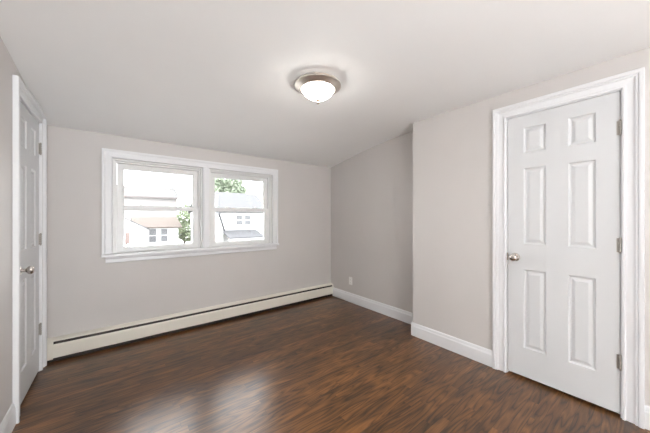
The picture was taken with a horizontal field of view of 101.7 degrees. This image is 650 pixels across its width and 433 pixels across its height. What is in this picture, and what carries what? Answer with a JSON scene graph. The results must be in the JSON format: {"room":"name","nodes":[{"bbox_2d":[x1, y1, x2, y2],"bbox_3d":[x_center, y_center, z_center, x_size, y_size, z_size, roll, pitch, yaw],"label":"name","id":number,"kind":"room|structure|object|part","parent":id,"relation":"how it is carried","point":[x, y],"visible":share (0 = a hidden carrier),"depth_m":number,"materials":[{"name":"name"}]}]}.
{"room":"empty bedroom","nodes":[
{"label":"empty bedroom","id":0,"kind":"room"},
{"bbox_2d":[0,37,25,423],"bbox_3d":[-0.443,0.050,-0.375,0.160,2.400,6.755,0,0,-38],"label":"wall","id":1,"kind":"structure","parent":0,"point":[8,68],"depth_m":1.48,"materials":[{"name":"beige paint"}]},
{"bbox_2d":[0,403,15,432],"bbox_3d":[-0.083,1.182,-0.694,0.014,0.136,5.810,0,0,-38],"label":"baseboard","id":2,"kind":"structure","parent":1,"relation":"attached to","point":[8,423],"depth_m":1.52,"materials":[{"name":"white paint"}]},
{"bbox_2d":[12,75,46,423],"bbox_3d":[-2.141,0.195,1.897,0.162,2.109,0.807,0,0,-38],"label":"door","id":3,"kind":"structure","parent":1,"relation":"in","point":[29,122],"depth_m":1.86,"materials":[{"name":"white paint"}]},
{"bbox_3d":[-2.055,-0.575,1.800,0.010,0.200,0.140,0,0,-38],"label":"panel","id":4,"kind":"part","parent":3,"relation":"part of","materials":[{"name":"white paint"}]},
{"bbox_3d":[-2.055,-0.069,1.800,0.010,0.587,0.140,0,0,-38],"label":"panel","id":5,"kind":"part","parent":3,"relation":"part of","materials":[{"name":"white paint"}]},
{"bbox_3d":[-2.055,0.725,1.800,0.010,0.610,0.140,0,0,-38],"label":"panel","id":6,"kind":"part","parent":3,"relation":"part of","materials":[{"name":"white paint"}]},
{"bbox_3d":[-1.951,0.345,1.730,0.069,0.064,0.064,0,0,-38],"label":"knob","id":7,"kind":"part","parent":3,"relation":"part of","materials":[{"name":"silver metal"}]},
{"bbox_3d":[-2.215,-0.575,2.005,0.010,0.200,0.140,0,0,-38],"label":"panel","id":8,"kind":"part","parent":3,"relation":"part of","materials":[{"name":"white paint"}]},
{"bbox_3d":[-2.215,-0.069,2.005,0.010,0.587,0.140,0,0,-38],"label":"panel","id":9,"kind":"part","parent":3,"relation":"part of","materials":[{"name":"white paint"}]},
{"bbox_3d":[-2.215,0.725,2.005,0.010,0.610,0.140,0,0,-38],"label":"panel","id":10,"kind":"part","parent":3,"relation":"part of","materials":[{"name":"white paint"}]},
{"bbox_2d":[47,125,330,337],"bbox_3d":[-1.157,0.050,3.393,3.660,2.400,0.160,0,0,-38],"label":"wall","id":11,"kind":"structure","parent":0,"point":[85,292],"depth_m":2.75,"materials":[{"name":"beige paint"}]},
{"bbox_2d":[101,148,278,262],"bbox_3d":[-1.424,-0.111,3.136,1.872,1.101,0.185,0,0,-38],"label":"window","id":12,"kind":"structure","parent":11,"relation":"in","point":[203,208],"depth_m":3.03,"materials":[{"name":"white paint"}]},
{"bbox_3d":[-1.812,-0.313,2.912,0.750,0.466,0.030,0,0,-38],"label":"sash","id":13,"kind":"part","parent":12,"relation":"part of","materials":[{"name":"clear glass"}]},
{"bbox_3d":[-1.788,0.114,2.882,0.750,0.460,0.038,0,0,-38],"label":"sash","id":14,"kind":"part","parent":12,"relation":"part of","materials":[{"name":"clear glass"}]},
{"bbox_3d":[-1.792,-0.113,2.887,0.819,0.934,0.123,0,0,-38],"label":"frame","id":15,"kind":"part","parent":12,"relation":"part of","materials":[{"name":"white plastic"}]},
{"bbox_3d":[-1.113,-0.313,3.459,0.750,0.466,0.030,0,0,-38],"label":"sash","id":16,"kind":"part","parent":12,"relation":"part of","materials":[{"name":"clear glass"}]},
{"bbox_3d":[-1.089,0.114,3.429,0.750,0.460,0.038,0,0,-38],"label":"sash","id":17,"kind":"part","parent":12,"relation":"part of","materials":[{"name":"white plastic"}]},
{"bbox_3d":[-1.093,-0.113,3.435,0.819,0.934,0.123,0,0,-38],"label":"frame","id":18,"kind":"part","parent":12,"relation":"part of","materials":[{"name":"white plastic"}]},
{"bbox_2d":[47,283,333,362],"bbox_3d":[-1.145,1.149,3.258,3.206,0.196,0.066,0,0,-38],"label":"baseboard heater","id":19,"kind":"object","parent":11,"relation":"attached to","point":[79,343],"visible":0.99,"depth_m":2.82,"materials":[{"name":"beige metal"}]},
{"bbox_2d":[0,0,649,167],"bbox_3d":[1.022,-0.970,0.689,3.560,0.371,7.025,0,0,-38],"label":"ceiling","id":20,"kind":"structure","parent":0,"point":[219,75],"depth_m":1.64,"materials":[{"name":"white paint"}]},
{"bbox_2d":[295,72,340,103],"bbox_3d":[-0.052,-0.923,1.965,0.344,0.162,0.344,0,0,-38],"label":"ceiling light","id":21,"kind":"object","parent":20,"relation":"attached to","point":[316,86],"visible":1,"depth_m":1.88,"materials":[{"name":"white glass"}]},
{"bbox_3d":[-0.052,-0.915,1.965,0.233,0.081,0.233,0,0,-38],"label":"lamp shade","id":22,"kind":"part","parent":21,"relation":"part of","materials":[{"name":"white glass"}]},
{"bbox_2d":[12,295,649,432],"bbox_3d":[0.989,1.310,0.650,3.860,0.120,7.205,0,0,-38],"label":"floor","id":23,"kind":"structure","parent":0,"point":[330,364],"depth_m":1.95,"materials":[{"name":"brown wood"}]},
{"bbox_2d":[331,47,649,405],"bbox_3d":[2.101,0.050,1.616,0.360,2.400,6.755,0,0,-38],"label":"wall","id":24,"kind":"structure","parent":0,"point":[412,212],"depth_m":2.60,"materials":[{"name":"beige paint"}]},
{"bbox_2d":[333,287,412,323],"bbox_3d":[0.624,1.182,3.588,0.014,0.136,1.597,0,0,-38],"label":"baseboard","id":25,"kind":"structure","parent":24,"relation":"attached to","point":[399,314],"depth_m":3.52,"materials":[{"name":"white paint"}]},
{"bbox_2d":[411,322,492,367],"bbox_3d":[1.162,1.182,2.512,0.014,0.136,0.783,0,0,-38],"label":"baseboard","id":26,"kind":"structure","parent":24,"relation":"attached to","point":[480,354],"depth_m":2.45,"materials":[{"name":"white paint"}]},
{"bbox_2d":[493,67,644,428],"bbox_3d":[1.669,0.180,1.902,0.162,2.139,0.804,0,0,-38],"label":"door","id":27,"kind":"structure","parent":24,"relation":"in","point":[569,164],"depth_m":1.82,"materials":[{"name":"white paint"}]},
{"bbox_3d":[1.478,0.312,2.070,0.069,0.064,0.064,0,0,-38],"label":"knob","id":28,"kind":"part","parent":27,"relation":"part of","materials":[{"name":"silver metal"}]},
{"bbox_3d":[1.584,-0.595,1.999,0.010,0.200,0.138,0,0,-38],"label":"panel","id":29,"kind":"part","parent":27,"relation":"part of","materials":[{"name":"white paint"}]},
{"bbox_3d":[1.584,-0.088,1.999,0.010,0.587,0.138,0,0,-38],"label":"panel","id":30,"kind":"part","parent":27,"relation":"part of","materials":[{"name":"white paint"}]},
{"bbox_3d":[1.584,0.705,1.999,0.010,0.610,0.138,0,0,-38],"label":"panel","id":31,"kind":"part","parent":27,"relation":"part of","materials":[{"name":"white paint"}]},
{"bbox_3d":[1.743,-0.595,1.795,0.010,0.200,0.138,0,0,-38],"label":"panel","id":32,"kind":"part","parent":27,"relation":"part of","materials":[{"name":"white paint"}]},
{"bbox_3d":[1.743,-0.088,1.795,0.010,0.587,0.138,0,0,-38],"label":"panel","id":33,"kind":"part","parent":27,"relation":"part of","materials":[{"name":"white paint"}]},
{"bbox_3d":[1.743,0.705,1.795,0.010,0.610,0.138,0,0,-38],"label":"panel","id":34,"kind":"part","parent":27,"relation":"part of","materials":[{"name":"white paint"}]},
{"bbox_2d":[645,405,649,430],"bbox_3d":[2.967,1.182,0.205,0.014,0.136,3.466,0,0,-38],"label":"baseboard","id":35,"kind":"structure","parent":24,"relation":"attached to","point":[647,408],"depth_m":1.56,"materials":[{"name":"white paint"}]},
{"label":"outside","id":36,"kind":"structure","parent":0,"visible":0},
{"bbox_2d":[178,229,190,243],"bbox_3d":[-36.472,4.400,62.822,180.000,0.300,136.100,0,0,-38],"label":"ground","id":37,"kind":"structure","parent":36,"point":[180,241],"depth_m":46.84,"materials":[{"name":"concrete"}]},
{"bbox_2d":[124,183,179,219],"bbox_3d":[-31.003,-0.650,37.907,16.700,9.800,8.880,0,0,-38],"label":"house","id":38,"kind":"structure","parent":37,"relation":"on","point":[133,195],"depth_m":38.14,"materials":[{"name":"grey"}]},
{"bbox_2d":[124,217,181,246],"bbox_3d":[-18.194,1.820,24.300,8.200,4.860,7.300,0,0,-38],"label":"house","id":39,"kind":"structure","parent":37,"relation":"on","point":[138,231],"depth_m":23.73,"materials":[{"name":"grey"}]},
{"bbox_2d":[125,232,129,246],"bbox_3d":[-16.081,2.335,21.535,0.300,2.230,0.060,0,0,-38],"label":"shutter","id":40,"kind":"object","parent":39,"relation":"hanging from","point":[127,234],"depth_m":21.51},
{"bbox_3d":[-15.338,1.615,23.539,0.538,1.168,0.010,0,0,-38],"label":"pane","id":41,"kind":"part","parent":39,"relation":"part of","materials":[{"name":"grey glass"}]},
{"bbox_3d":[-14.637,1.615,24.088,0.518,1.128,0.010,0,0,-38],"label":"pane","id":42,"kind":"part","parent":39,"relation":"part of","materials":[{"name":"grey glass"}]},
{"bbox_2d":[176,205,190,243],"bbox_3d":[-15.977,1.358,30.139,2.200,5.784,2.029,0,0,-38],"label":"tree","id":43,"kind":"object","parent":37,"relation":"on","point":[185,224],"visible":0.76,"depth_m":29.62,"materials":[{"name":"green plant"}]},
{"bbox_2d":[188,192,262,242],"bbox_3d":[-9.412,0.870,25.841,6.370,6.760,8.300,0,0,-38],"label":"house","id":44,"kind":"structure","parent":37,"relation":"on","point":[229,226],"depth_m":24.45,"materials":[{"name":"grey"}]},
{"bbox_3d":[-7.884,0.250,24.294,0.568,0.838,0.010,0,0,-38],"label":"pane","id":45,"kind":"part","parent":44,"relation":"part of","materials":[{"name":"grey glass"}]},
{"bbox_3d":[-7.262,0.250,24.781,0.528,0.838,0.010,0,0,-38],"label":"pane","id":46,"kind":"part","parent":44,"relation":"part of","materials":[{"name":"grey glass"}]},
{"bbox_2d":[215,178,247,193],"bbox_3d":[-14.920,-1.177,39.071,7.160,10.853,5.917,0,0,-38],"label":"tree","id":47,"kind":"object","parent":37,"relation":"on","point":[221,185],"visible":0.34,"depth_m":37.51,"materials":[{"name":"green plant"}]}
]}

